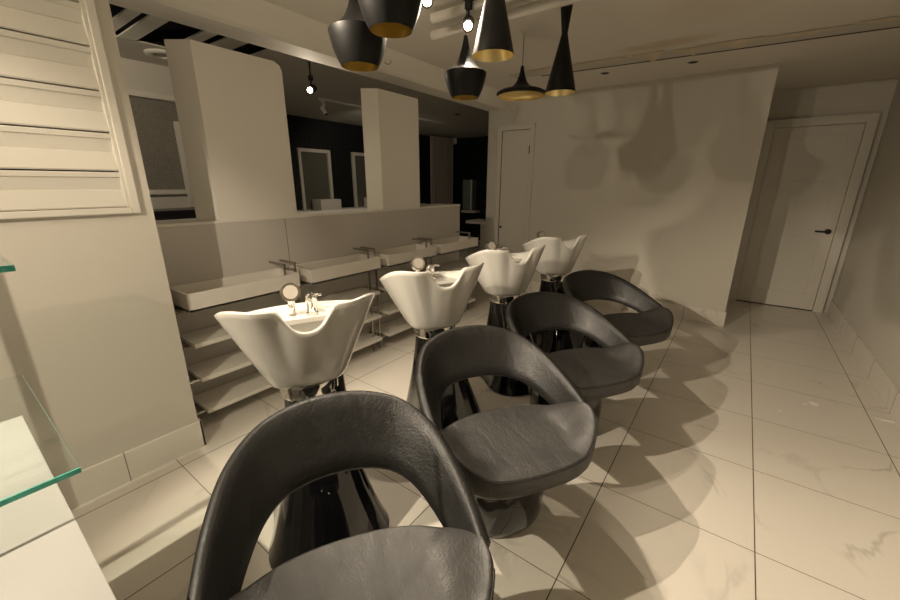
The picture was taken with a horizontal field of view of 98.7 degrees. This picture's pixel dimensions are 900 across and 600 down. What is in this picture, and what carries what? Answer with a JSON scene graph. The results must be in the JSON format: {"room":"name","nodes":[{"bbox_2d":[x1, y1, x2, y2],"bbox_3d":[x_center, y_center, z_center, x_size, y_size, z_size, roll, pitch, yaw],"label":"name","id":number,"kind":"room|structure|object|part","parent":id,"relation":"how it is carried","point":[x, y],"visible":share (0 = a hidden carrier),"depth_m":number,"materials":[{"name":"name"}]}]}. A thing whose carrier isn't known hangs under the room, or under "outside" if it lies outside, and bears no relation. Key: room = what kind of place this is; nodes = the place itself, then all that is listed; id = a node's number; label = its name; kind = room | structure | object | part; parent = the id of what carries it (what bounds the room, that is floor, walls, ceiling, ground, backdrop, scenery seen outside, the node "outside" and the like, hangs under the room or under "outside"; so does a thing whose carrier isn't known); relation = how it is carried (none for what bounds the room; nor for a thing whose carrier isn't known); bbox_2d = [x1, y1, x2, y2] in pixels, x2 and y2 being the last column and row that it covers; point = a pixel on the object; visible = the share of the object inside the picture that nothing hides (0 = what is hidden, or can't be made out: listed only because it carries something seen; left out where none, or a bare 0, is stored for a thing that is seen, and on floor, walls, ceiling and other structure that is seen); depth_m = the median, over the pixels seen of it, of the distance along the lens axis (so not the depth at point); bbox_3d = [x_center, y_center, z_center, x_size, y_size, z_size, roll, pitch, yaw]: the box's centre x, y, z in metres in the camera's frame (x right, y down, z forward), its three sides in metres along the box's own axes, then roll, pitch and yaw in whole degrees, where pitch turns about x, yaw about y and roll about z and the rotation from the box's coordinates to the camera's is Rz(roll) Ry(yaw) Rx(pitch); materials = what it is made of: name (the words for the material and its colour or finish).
{"room":"salon","nodes":[
{"label":"salon","id":0,"kind":"room"},
{"bbox_2d":[0,0,197,477],"bbox_3d":[-2.677,0.038,0.572,0.375,2.500,3.686,12,20,35],"label":"wall","id":1,"kind":"structure","parent":0,"point":[88,320],"depth_m":1.75,"materials":[{"name":"beige paint"}]},
{"bbox_2d":[0,0,140,218],"bbox_3d":[-2.028,-0.693,0.953,0.073,1.035,1.880,12,20,35],"label":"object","id":2,"kind":"structure","parent":1,"relation":"in","point":[62,140],"depth_m":1.55,"materials":[{"name":"beige wood"}]},
{"bbox_2d":[57,420,205,509],"bbox_3d":[-2.520,1.188,0.803,0.014,0.165,3.700,12,20,35],"label":"baseboard","id":3,"kind":"structure","parent":1,"relation":"attached to","point":[94,481],"depth_m":1.96,"materials":[{"name":"stone"}]},
{"bbox_2d":[121,57,189,208],"bbox_3d":[-3.515,-0.936,3.626,0.100,2.600,2.850,12,20,35],"label":"surround","id":4,"kind":"object","parent":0,"point":[139,75],"depth_m":3.91,"materials":[{"name":"beige paint"}]},
{"bbox_2d":[149,189,187,194],"bbox_3d":[-3.459,-0.986,3.568,0.040,0.050,2.850,12,20,35],"label":"chair rail","id":5,"kind":"object","parent":4,"relation":"attached to","point":[184,191],"depth_m":4.11,"materials":[{"name":"beige"}]},
{"bbox_2d":[129,96,184,189],"bbox_3d":[-3.515,-1.444,3.475,0.096,0.880,2.850,12,20,35],"label":"wall","id":6,"kind":"structure","parent":0,"point":[153,119],"depth_m":4.02,"materials":[{"name":"fabric"}]},
{"bbox_2d":[127,88,174,101],"bbox_3d":[-3.451,-1.881,3.296,0.050,0.060,2.850,12,20,35],"label":"crown molding","id":7,"kind":"structure","parent":6,"relation":"attached to","point":[131,92],"depth_m":3.86,"materials":[{"name":"beige"}]},
{"bbox_2d":[173,121,193,206],"bbox_3d":[-2.774,-1.512,4.369,0.050,0.880,0.460,12,20,35],"label":"framed mirror","id":8,"kind":"object","parent":6,"relation":"attached to","point":[175,123],"visible":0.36,"depth_m":4.18,"materials":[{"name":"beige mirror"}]},
{"bbox_2d":[116,35,488,138],"bbox_3d":[-1.730,-3.083,6.248,5.050,0.012,11.000,12,20,35],"label":"ceiling","id":9,"kind":"structure","parent":0,"point":[332,83],"depth_m":5.35,"materials":[{"name":"grey paint"}]},
{"bbox_2d":[112,8,140,30],"bbox_3d":[-2.205,-2.013,2.688,1.420,0.012,0.083,12,20,35],"label":"batten","id":10,"kind":"object","parent":9,"relation":"attached to","point":[126,15],"visible":0.33,"depth_m":2.78,"materials":[{"name":"beige"}]},
{"bbox_2d":[117,15,168,40],"bbox_3d":[-2.116,-2.048,2.804,1.420,0.012,0.121,12,20,35],"label":"batten","id":11,"kind":"object","parent":9,"relation":"attached to","point":[147,24],"visible":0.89,"depth_m":2.97,"materials":[{"name":"beige wood"}]},
{"bbox_2d":[143,49,167,60],"bbox_3d":[-2.636,-2.265,3.585,0.330,0.024,0.330,12,20,35],"label":"ceiling vent","id":12,"kind":"object","parent":9,"relation":"in","point":[149,52],"visible":0.49,"depth_m":3.48,"materials":[{"name":"beige"}]},
{"bbox_2d":[185,30,217,41],"bbox_3d":[-1.910,-2.127,3.071,1.420,0.012,0.099,12,20,35],"label":"batten","id":13,"kind":"object","parent":9,"relation":"attached to","point":[202,35],"visible":0.21,"depth_m":3.14,"materials":[{"name":"beige"}]},
{"bbox_2d":[210,37,247,49],"bbox_3d":[-1.785,-2.176,3.234,1.420,0.012,0.168,12,20,35],"label":"batten","id":14,"kind":"object","parent":9,"relation":"attached to","point":[226,42],"visible":0.14,"depth_m":3.30,"materials":[{"name":"beige wood"}]},
{"bbox_2d":[250,48,277,57],"bbox_3d":[-1.601,-2.247,3.473,1.420,0.012,0.080,12,20,35],"label":"batten","id":15,"kind":"object","parent":9,"relation":"attached to","point":[267,51],"visible":0.21,"depth_m":3.54,"materials":[{"name":"beige"}]},
{"bbox_2d":[108,0,514,110],"bbox_3d":[-1.619,-1.687,1.994,0.455,0.210,7.930,12,20,35],"label":"ceiling beam","id":16,"kind":"structure","parent":9,"relation":"attached to","point":[262,23],"depth_m":2.59,"materials":[{"name":"white paint"}]},
{"bbox_2d":[306,60,316,93],"bbox_3d":[-1.306,-2.105,3.614,0.082,0.338,0.129,2,17,7],"label":"spotlight","id":17,"kind":"object","parent":9,"relation":"hanging from","point":[311,88],"visible":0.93,"depth_m":3.61,"materials":[{"name":"black"}]},
{"bbox_2d":[318,97,442,123],"bbox_3d":[-0.992,-3.120,6.447,0.040,0.024,2.800,12,20,35],"label":"rail","id":18,"kind":"object","parent":9,"relation":"attached to","point":[319,98],"visible":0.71,"depth_m":5.77,"materials":[{"name":"beige"}]},
{"bbox_2d":[320,100,327,114],"bbox_3d":[-1.788,-2.730,5.467,0.108,0.214,0.074,6,18,20],"label":"wall spotlight","id":19,"kind":"object","parent":18,"relation":"attached to","point":[322,107],"visible":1,"depth_m":5.45,"materials":[{"name":"beige"}]},
{"bbox_3d":[0.131,-4.093,9.960,0.080,0.140,0.080,12,20,35],"label":"curtain bracket","id":20,"kind":"object","parent":9,"relation":"attached to","visible":0},
{"bbox_2d":[430,135,452,203],"bbox_3d":[-0.203,-2.810,9.926,0.104,2.540,0.920,12,20,35],"label":"curtain","id":21,"kind":"object","parent":20,"relation":"hanging from","point":[441,148],"visible":0.6,"depth_m":9.72,"materials":[{"name":"beige fabric"}]},
{"bbox_2d":[157,206,459,395],"bbox_3d":[-0.932,-0.187,3.571,0.300,1.215,3.114,12,20,35],"label":"wall","id":22,"kind":"structure","parent":0,"point":[191,253],"depth_m":2.81,"materials":[{"name":"grey paint"}]},
{"bbox_2d":[156,203,459,227],"bbox_3d":[-0.929,-0.778,3.395,0.309,0.017,3.119,12,20,35],"label":"half wall cap","id":23,"kind":"object","parent":22,"relation":"on","point":[191,221],"visible":0.56,"depth_m":2.90,"materials":[{"name":"white laminate"}]},
{"bbox_2d":[164,39,296,219],"bbox_3d":[-1.380,-1.050,2.528,0.136,1.000,0.636,12,20,35],"label":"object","id":24,"kind":"object","parent":23,"relation":"on","point":[231,108],"visible":1,"depth_m":2.43,"materials":[{"name":"white paint"}]},
{"bbox_2d":[361,88,419,208],"bbox_3d":[-0.540,-1.375,3.619,0.136,1.000,0.606,12,20,35],"label":"pillar","id":25,"kind":"structure","parent":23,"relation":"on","point":[389,119],"depth_m":3.52,"materials":[{"name":"white paint"}]},
{"bbox_2d":[286,114,430,209],"bbox_3d":[-1.717,-2.419,8.575,0.100,2.600,7.700,12,20,35],"label":"wall","id":26,"kind":"structure","parent":0,"point":[342,139],"depth_m":7.66,"materials":[{"name":"black paint"}]},
{"bbox_2d":[296,148,333,211],"bbox_3d":[-2.535,-2.075,7.389,0.050,1.520,0.700,12,20,35],"label":"framed mirror","id":27,"kind":"object","parent":26,"relation":"attached to","point":[314,165],"visible":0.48,"depth_m":7.29,"materials":[{"name":"beige mirror"}]},
{"bbox_2d":[301,152,329,209],"bbox_3d":[-2.549,-2.078,7.398,0.014,1.400,0.580,12,20,35],"label":"mirror glass","id":28,"kind":"object","parent":27,"relation":"attached to","point":[315,166],"depth_m":7.31,"materials":[{"name":"grey mirror"}]},
{"bbox_2d":[351,152,366,207],"bbox_3d":[-1.799,-2.361,8.345,0.050,1.520,0.700,12,20,35],"label":"framed mirror","id":29,"kind":"object","parent":26,"relation":"attached to","point":[357,159],"visible":0.23,"depth_m":8.13,"materials":[{"name":"beige mirror"}]},
{"bbox_2d":[355,156,366,206],"bbox_3d":[-1.813,-2.364,8.354,0.014,1.400,0.580,12,20,35],"label":"mirror glass","id":30,"kind":"object","parent":29,"relation":"attached to","point":[360,177],"depth_m":8.17,"materials":[{"name":"grey mirror"}]},
{"bbox_2d":[297,203,425,211],"bbox_3d":[-2.289,-1.803,7.838,0.030,0.120,5.600,12,20,35],"label":"baseboard","id":31,"kind":"structure","parent":26,"relation":"attached to","point":[420,203],"depth_m":8.04,"materials":[{"name":"beige"}]},
{"bbox_2d":[453,136,487,239],"bbox_3d":[1.482,-2.732,9.650,3.720,2.600,0.100,12,20,35],"label":"wall","id":32,"kind":"structure","parent":0,"point":[470,155],"depth_m":10.15,"materials":[{"name":"black paint"}]},
{"bbox_2d":[461,180,479,212],"bbox_3d":[0.544,-2.725,10.154,0.440,0.830,0.220,12,20,35],"label":"mirror","id":33,"kind":"object","parent":32,"relation":"attached to","point":[469,186],"visible":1,"depth_m":10.11,"materials":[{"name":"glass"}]},
{"bbox_3d":[0.513,-2.770,10.184,0.300,0.760,0.190,12,20,35],"label":"cabinet panel","id":34,"kind":"part","parent":33,"relation":"part of","materials":[{"name":"green glass"}]},
{"bbox_2d":[71,240,899,599],"bbox_3d":[-0.341,0.120,4.837,12.000,0.100,13.000,12,20,35],"label":"floor","id":35,"kind":"structure","parent":0,"point":[695,485],"depth_m":1.94,"materials":[{"name":"tile"}]},
{"bbox_2d":[0,255,81,506],"bbox_3d":[-1.433,0.518,0.726,0.750,1.500,1.000,12,20,35],"label":"glass shelf","id":36,"kind":"object","parent":35,"relation":"on","point":[10,267],"visible":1,"depth_m":0.82,"materials":[{"name":"green glass"}]},
{"bbox_3d":[-1.433,-0.012,0.568,0.746,0.012,1.000,12,20,35],"label":"glass shelf","id":37,"kind":"part","parent":36,"relation":"part of","materials":[{"name":"clear glass"}]},
{"bbox_3d":[-1.434,0.433,0.702,0.746,0.012,1.000,12,20,35],"label":"glass shelf","id":38,"kind":"part","parent":36,"relation":"part of","materials":[{"name":"clear glass"}]},
{"bbox_2d":[0,416,115,599],"bbox_3d":[-1.305,0.980,0.489,1.135,0.752,1.355,12,20,35],"label":"reception desk","id":39,"kind":"object","parent":35,"relation":"on","point":[45,554],"visible":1,"depth_m":0.80,"materials":[{"name":"grey"}]},
{"bbox_2d":[153,207,195,220],"bbox_3d":[-2.903,-0.373,4.198,0.428,1.195,1.400,12,20,35],"label":"countertop","id":40,"kind":"structure","parent":35,"relation":"on","point":[168,213],"depth_m":3.91,"materials":[{"name":"black"}]},
{"bbox_2d":[170,261,300,414],"bbox_3d":[-1.381,0.263,2.567,0.275,0.928,0.762,12,20,35],"label":"shelf unit","id":41,"kind":"object","parent":35,"relation":"on","point":[202,295],"visible":0.54,"depth_m":2.44,"materials":[{"name":"white laminate"}]},
{"bbox_2d":[170,268,300,312],"bbox_3d":[-1.358,-0.080,2.490,0.271,0.106,0.695,12,20,35],"label":"sink","id":42,"kind":"object","parent":41,"relation":"on","point":[202,295],"depth_m":2.40,"materials":[{"name":"white ceramic"}]},
{"bbox_3d":[-1.218,0.180,2.845,0.192,0.928,0.014,12,20,35],"label":"steel post","id":43,"kind":"part","parent":41,"relation":"part of","materials":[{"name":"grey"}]},
{"bbox_2d":[214,283,388,569],"bbox_3d":[-0.585,0.481,1.662,0.610,1.036,0.700,-8,19,-26],"label":"basin","id":44,"kind":"object","parent":35,"relation":"on","point":[304,350],"visible":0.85,"depth_m":1.53,"materials":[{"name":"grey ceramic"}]},
{"bbox_3d":[-0.638,0.133,1.666,0.610,0.360,0.465,-8,19,-26],"label":"bowl","id":45,"kind":"part","parent":44,"relation":"part of","materials":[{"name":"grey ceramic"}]},
{"bbox_2d":[305,292,320,313],"bbox_3d":[-0.630,0.015,1.780,0.100,0.105,0.067,12,20,35],"label":"mixer tap","id":46,"kind":"object","parent":44,"relation":"on","point":[311,297],"depth_m":1.77,"materials":[{"name":"silver metal"}]},
{"bbox_3d":[-0.509,0.474,1.796,0.044,0.374,0.044,-8,19,-26],"label":"tilt post","id":47,"kind":"part","parent":44,"relation":"part of","materials":[{"name":"black"}]},
{"bbox_2d":[312,199,341,210],"bbox_3d":[-2.361,-1.365,7.544,0.280,1.170,0.460,12,20,35],"label":"console","id":48,"kind":"object","parent":35,"relation":"on","point":[317,204],"visible":0.24,"depth_m":7.27,"materials":[{"name":"white laminate"}]},
{"bbox_2d":[279,247,382,351],"bbox_3d":[-0.921,0.085,3.164,0.275,0.928,0.742,12,20,35],"label":"shelf unit","id":49,"kind":"object","parent":35,"relation":"on","point":[320,271],"visible":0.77,"depth_m":3.14,"materials":[{"name":"white laminate"}]},
{"bbox_3d":[-1.170,0.161,2.907,0.192,0.928,0.014,12,20,35],"label":"steel post","id":50,"kind":"part","parent":49,"relation":"part of","materials":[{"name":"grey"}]},
{"bbox_2d":[289,254,380,284],"bbox_3d":[-0.898,-0.259,3.088,0.271,0.106,0.675,12,20,35],"label":"sink","id":51,"kind":"object","parent":49,"relation":"on","point":[320,271],"depth_m":3.02,"materials":[{"name":"white ceramic"}]},
{"bbox_3d":[-0.763,0.004,3.435,0.192,0.928,0.014,12,20,35],"label":"steel post","id":52,"kind":"part","parent":49,"relation":"part of","materials":[{"name":"grey metal"}]},
{"bbox_2d":[186,390,494,599],"bbox_3d":[-0.282,0.789,1.110,0.714,0.767,0.785,-6,18,-20],"label":"salon chair","id":53,"kind":"object","parent":35,"relation":"on","point":[308,440],"visible":1,"depth_m":1.10,"materials":[{"name":"grey leather"}]},
{"bbox_3d":[-0.220,0.752,0.928,0.670,0.196,0.430,-6,18,-20],"label":"seat","id":54,"kind":"part","parent":53,"relation":"part of","materials":[{"name":"grey leather"}]},
{"bbox_2d":[364,198,366,207],"bbox_3d":[-1.601,-1.659,8.531,0.280,1.170,0.460,12,20,35],"label":"console","id":55,"kind":"object","parent":35,"relation":"on","point":[365,199],"visible":0.06,"depth_m":8.27,"materials":[{"name":"white laminate"}]},
{"bbox_2d":[360,238,436,347],"bbox_3d":[-0.466,-0.091,3.754,0.275,0.928,0.742,12,20,35],"label":"shelf unit","id":56,"kind":"object","parent":35,"relation":"on","point":[389,257],"visible":0.6,"depth_m":3.62,"materials":[{"name":"white laminate"}]},
{"bbox_3d":[-0.716,-0.015,3.497,0.192,0.928,0.014,12,20,35],"label":"steel post","id":57,"kind":"part","parent":56,"relation":"part of","materials":[{"name":"grey metal"}]},
{"bbox_2d":[366,243,436,266],"bbox_3d":[-0.444,-0.435,3.678,0.271,0.106,0.675,12,20,35],"label":"sink","id":58,"kind":"object","parent":56,"relation":"on","point":[389,257],"depth_m":3.62,"materials":[{"name":"white ceramic"}]},
{"bbox_3d":[-0.309,-0.172,4.025,0.192,0.928,0.014,12,20,35],"label":"steel post","id":59,"kind":"part","parent":56,"relation":"part of","materials":[{"name":"grey"}]},
{"bbox_2d":[379,256,483,428],"bbox_3d":[-0.066,0.293,2.296,0.610,1.036,0.700,-8,19,-26],"label":"basin","id":60,"kind":"object","parent":35,"relation":"on","point":[431,302],"visible":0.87,"depth_m":2.15,"materials":[{"name":"grey ceramic"}]},
{"bbox_3d":[-0.120,-0.056,2.300,0.610,0.360,0.465,-8,19,-26],"label":"bowl","id":61,"kind":"part","parent":60,"relation":"part of","materials":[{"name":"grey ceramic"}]},
{"bbox_2d":[426,264,439,278],"bbox_3d":[-0.111,-0.174,2.414,0.100,0.105,0.067,12,20,35],"label":"mixer tap","id":62,"kind":"object","parent":60,"relation":"on","point":[429,268],"depth_m":2.40,"materials":[{"name":"silver metal"}]},
{"bbox_2d":[417,231,477,308],"bbox_3d":[-0.009,-0.268,4.348,0.275,0.928,0.752,12,20,35],"label":"shelf unit","id":63,"kind":"object","parent":35,"relation":"on","point":[444,246],"visible":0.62,"depth_m":4.28,"materials":[{"name":"white laminate"}]},
{"bbox_3d":[-0.262,-0.191,4.087,0.192,0.928,0.014,12,20,35],"label":"steel post","id":64,"kind":"part","parent":63,"relation":"part of","materials":[{"name":"grey metal"}]},
{"bbox_2d":[422,236,477,254],"bbox_3d":[0.013,-0.612,4.271,0.271,0.106,0.685,12,20,35],"label":"sink","id":65,"kind":"object","parent":63,"relation":"on","point":[444,246],"depth_m":4.23,"materials":[{"name":"white ceramic"}]},
{"bbox_3d":[0.151,-0.350,4.623,0.192,0.928,0.014,12,20,35],"label":"steel post","id":66,"kind":"part","parent":63,"relation":"part of","materials":[{"name":"grey metal"}]},
{"bbox_2d":[466,219,485,250],"bbox_3d":[0.528,-0.799,6.131,0.450,0.920,0.350,12,20,35],"label":"side table","id":67,"kind":"object","parent":35,"relation":"on","point":[482,222],"visible":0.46,"depth_m":5.91,"materials":[{"name":"white laminate"}]},
{"bbox_2d":[465,241,545,395],"bbox_3d":[0.452,0.097,2.953,0.610,1.036,0.700,-8,19,-26],"label":"basin","id":68,"kind":"object","parent":35,"relation":"on","point":[504,275],"visible":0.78,"depth_m":2.80,"materials":[{"name":"grey ceramic"}]},
{"bbox_3d":[0.399,-0.252,2.957,0.610,0.360,0.465,-8,19,-26],"label":"bowl","id":69,"kind":"part","parent":68,"relation":"part of","materials":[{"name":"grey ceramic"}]},
{"bbox_2d":[415,325,597,537],"bbox_3d":[0.208,0.599,1.747,0.714,0.767,0.785,-6,18,-20],"label":"salon chair","id":70,"kind":"object","parent":35,"relation":"on","point":[508,456],"visible":0.9,"depth_m":1.63,"materials":[{"name":"black leather"}]},
{"bbox_3d":[0.170,0.363,1.782,0.714,0.334,0.567,-6,18,-20],"label":"backrest","id":71,"kind":"part","parent":70,"relation":"part of","materials":[{"name":"black leather"}]},
{"bbox_3d":[0.270,0.562,1.564,0.670,0.196,0.430,-6,18,-20],"label":"seat","id":72,"kind":"part","parent":70,"relation":"part of","materials":[{"name":"grey leather"}]},
{"bbox_2d":[522,231,588,352],"bbox_3d":[1.001,-0.097,3.602,0.610,1.036,0.700,-8,19,-26],"label":"basin","id":73,"kind":"object","parent":35,"relation":"on","point":[559,257],"visible":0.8,"depth_m":3.45,"materials":[{"name":"grey ceramic"}]},
{"bbox_3d":[0.948,-0.445,3.605,0.610,0.360,0.465,-8,19,-26],"label":"bowl","id":74,"kind":"part","parent":73,"relation":"part of","materials":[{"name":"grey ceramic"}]},
{"bbox_2d":[506,292,643,422],"bbox_3d":[0.707,0.413,2.370,0.714,0.767,0.785,-6,18,-20],"label":"salon chair","id":75,"kind":"object","parent":35,"relation":"on","point":[616,368],"visible":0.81,"depth_m":2.35,"materials":[{"name":"black leather"}]},
{"bbox_3d":[0.669,0.177,2.405,0.714,0.334,0.567,-6,18,-20],"label":"backrest","id":76,"kind":"part","parent":75,"relation":"part of","materials":[{"name":"black leather"}]},
{"bbox_3d":[0.768,0.376,2.188,0.670,0.196,0.430,-6,18,-20],"label":"seat","id":77,"kind":"part","parent":75,"relation":"part of","materials":[{"name":"grey leather"}]},
{"bbox_2d":[562,270,673,347],"bbox_3d":[1.253,0.216,3.032,0.714,0.767,0.785,-6,18,-20],"label":"salon chair","id":78,"kind":"object","parent":35,"relation":"on","point":[653,324],"visible":0.63,"depth_m":3.06,"materials":[{"name":"black leather"}]},
{"bbox_3d":[1.216,-0.021,3.067,0.714,0.334,0.567,-6,18,-20],"label":"backrest","id":79,"kind":"part","parent":78,"relation":"part of","materials":[{"name":"black leather"}]},
{"bbox_3d":[1.315,0.179,2.850,0.670,0.196,0.430,-6,18,-20],"label":"seat","id":80,"kind":"part","parent":78,"relation":"part of","materials":[{"name":"grey leather"}]},
{"bbox_2d":[874,417,894,422],"bbox_3d":[2.826,0.781,2.492,0.130,0.004,0.019,12,20,35],"label":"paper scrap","id":81,"kind":"object","parent":35,"relation":"on","point":[874,417],"visible":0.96,"depth_m":2.50,"materials":[{"name":"white paper"}]},
{"bbox_2d":[264,0,899,90],"bbox_3d":[0.347,-1.555,1.389,3.842,0.100,9.270,12,20,35],"label":"ceiling","id":82,"kind":"structure","parent":0,"point":[598,29],"depth_m":2.88,"materials":[{"name":"paint"}]},
{"bbox_2d":[328,0,386,71],"bbox_3d":[-0.379,-1.256,1.548,0.239,0.568,0.239,12,20,35],"label":"pendant lamp","id":83,"kind":"object","parent":82,"relation":"hanging from","point":[357,49],"visible":0.77,"depth_m":1.53,"materials":[{"name":"black metal"}]},
{"bbox_2d":[358,0,421,37],"bbox_3d":[-0.213,-1.219,1.326,0.239,0.509,0.239,12,20,35],"label":"pendant lamp","id":84,"kind":"object","parent":82,"relation":"hanging from","point":[383,18],"visible":1,"depth_m":1.33,"materials":[{"name":"black metal"}]},
{"bbox_2d":[422,0,433,8],"bbox_3d":[-0.119,-1.605,2.016,0.082,0.168,0.129,2,17,6],"label":"spotlight","id":85,"kind":"object","parent":82,"relation":"attached to","point":[426,4],"visible":0.89,"depth_m":1.99,"materials":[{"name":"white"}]},
{"bbox_2d":[445,0,485,100],"bbox_3d":[0.089,-1.445,2.169,0.239,0.560,0.239,12,20,35],"label":"pendant lamp","id":86,"kind":"object","parent":82,"relation":"hanging from","point":[465,80],"visible":0.99,"depth_m":2.15,"materials":[{"name":"black metal"}]},
{"bbox_3d":[0.088,-1.329,2.204,0.239,0.317,0.239,12,20,35],"label":"lamp shade","id":87,"kind":"part","parent":86,"relation":"part of","materials":[{"name":"black paint"}]},
{"bbox_2d":[462,0,473,32],"bbox_3d":[0.106,-1.640,2.210,0.080,0.212,0.129,3,17,11],"label":"spotlight","id":88,"kind":"object","parent":82,"relation":"attached to","point":[468,28],"visible":0.97,"depth_m":2.19,"materials":[{"name":"black"}]},
{"bbox_2d":[430,0,514,24],"bbox_3d":[1.016,-1.512,1.619,2.792,0.058,0.058,12,20,35],"label":"ceiling pipe","id":89,"kind":"object","parent":82,"relation":"attached to","point":[457,11],"visible":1,"depth_m":2.29,"materials":[{"name":"beige"}]},
{"bbox_2d":[472,0,513,61],"bbox_3d":[0.195,-1.337,1.680,0.190,0.484,0.190,12,20,35],"label":"pendant lamp","id":90,"kind":"object","parent":82,"relation":"hanging from","point":[493,42],"visible":1,"depth_m":1.67,"materials":[{"name":"black metal"}]},
{"bbox_2d":[430,0,585,40],"bbox_3d":[1.071,-1.563,1.822,2.952,0.058,0.058,12,20,35],"label":"ceiling pipe","id":91,"kind":"object","parent":82,"relation":"attached to","point":[539,6],"visible":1,"depth_m":2.27,"materials":[{"name":"beige"}]},
{"bbox_2d":[497,29,545,100],"bbox_3d":[0.524,-1.705,2.790,0.360,0.418,0.360,12,20,35],"label":"pendant lamp","id":92,"kind":"object","parent":82,"relation":"hanging from","point":[521,90],"visible":0.98,"depth_m":2.80,"materials":[{"name":"black metal"}]},
{"bbox_3d":[0.524,-1.600,2.822,0.360,0.197,0.360,12,20,35],"label":"lamp shade","id":93,"kind":"part","parent":92,"relation":"part of","materials":[{"name":"black paint"}]},
{"bbox_2d":[545,4,575,95],"bbox_3d":[0.699,-1.546,2.380,0.190,0.486,0.190,12,20,35],"label":"pendant lamp","id":94,"kind":"object","parent":82,"relation":"hanging from","point":[561,82],"visible":0.89,"depth_m":2.36,"materials":[{"name":"black metal"}]},
{"bbox_2d":[686,60,699,63],"bbox_3d":[2.152,-2.106,3.421,0.104,0.004,0.104,12,20,35],"label":"recessed light","id":95,"kind":"object","parent":82,"relation":"in","point":[693,61],"visible":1,"depth_m":3.42,"materials":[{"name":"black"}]},
{"bbox_2d":[509,19,899,78],"bbox_3d":[1.986,-2.020,3.133,3.170,0.004,0.179,10,19,29],"label":"ceiling strip","id":96,"kind":"object","parent":82,"relation":"attached to","point":[874,25],"visible":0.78,"depth_m":2.96,"materials":[{"name":"grey"}]},
{"bbox_2d":[542,26,899,75],"bbox_3d":[2.161,-2.026,3.160,2.902,0.006,0.009,10,19,29],"label":"trim","id":97,"kind":"structure","parent":82,"relation":"attached to","point":[898,26],"depth_m":3.04,"materials":[{"name":"brown paint"}]},
{"bbox_2d":[485,63,779,311],"bbox_3d":[1.770,-1.191,4.707,3.000,2.500,0.150,12,20,35],"label":"wall","id":98,"kind":"structure","parent":0,"point":[659,175],"depth_m":4.25,"materials":[{"name":"beige paint"}]},
{"bbox_2d":[494,123,535,252],"bbox_3d":[0.857,-1.212,5.301,0.534,2.192,0.050,12,20,35],"label":"door","id":99,"kind":"structure","parent":98,"relation":"in","point":[515,143],"depth_m":5.20,"materials":[{"name":"beige wood"}]},
{"bbox_2d":[525,281,726,326],"bbox_3d":[1.725,-0.053,4.976,3.008,0.165,0.014,12,20,35],"label":"baseboard","id":100,"kind":"structure","parent":98,"relation":"attached to","point":[695,314],"depth_m":4.33,"materials":[{"name":"stone"}]},
{"bbox_2d":[736,78,898,312],"bbox_3d":[4.135,-1.148,4.592,1.242,2.500,0.120,12,20,35],"label":"wall","id":101,"kind":"structure","parent":0,"point":[872,96],"depth_m":4.21,"materials":[{"name":"beige paint"}]},
{"bbox_2d":[832,77,899,390],"bbox_3d":[1.836,0.024,0.669,0.120,2.500,9.200,12,20,35],"label":"wall","id":102,"kind":"structure","parent":0,"point":[867,290],"depth_m":3.52,"materials":[{"name":"beige paint"}]},
{"bbox_2d":[827,300,899,429],"bbox_3d":[1.769,1.134,1.032,0.014,0.165,9.170,12,20,35],"label":"baseboard","id":103,"kind":"structure","parent":102,"relation":"attached to","point":[881,382],"depth_m":3.06,"materials":[{"name":"stone"}]},
{"bbox_3d":[-2.027,-2.435,2.812,1.500,0.050,1.650,12,20,35],"label":"ceiling","id":104,"kind":"structure","parent":0,"visible":0},
{"bbox_2d":[109,4,266,54],"bbox_3d":[-2.032,-2.271,2.872,1.520,0.400,1.740,12,20,35],"label":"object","id":105,"kind":"structure","parent":104,"relation":"attached to","point":[169,30],"depth_m":3.43,"materials":[{"name":"black"}]},
{"bbox_3d":[3.302,-1.092,4.394,0.145,2.500,1.140,12,20,35],"label":"wall","id":106,"kind":"structure","parent":0,"visible":0},
{"bbox_2d":[729,113,880,312],"bbox_3d":[4.064,-0.968,4.553,0.929,2.177,0.088,12,20,35],"label":"door","id":107,"kind":"structure","parent":106,"relation":"in","point":[808,171],"depth_m":4.52,"materials":[{"name":"beige wood"}]},
{"bbox_3d":[4.278,-0.785,4.428,0.146,0.060,0.064,12,20,35],"label":"handle","id":108,"kind":"part","parent":107,"relation":"part of","materials":[{"name":"black metal"}]}
]}

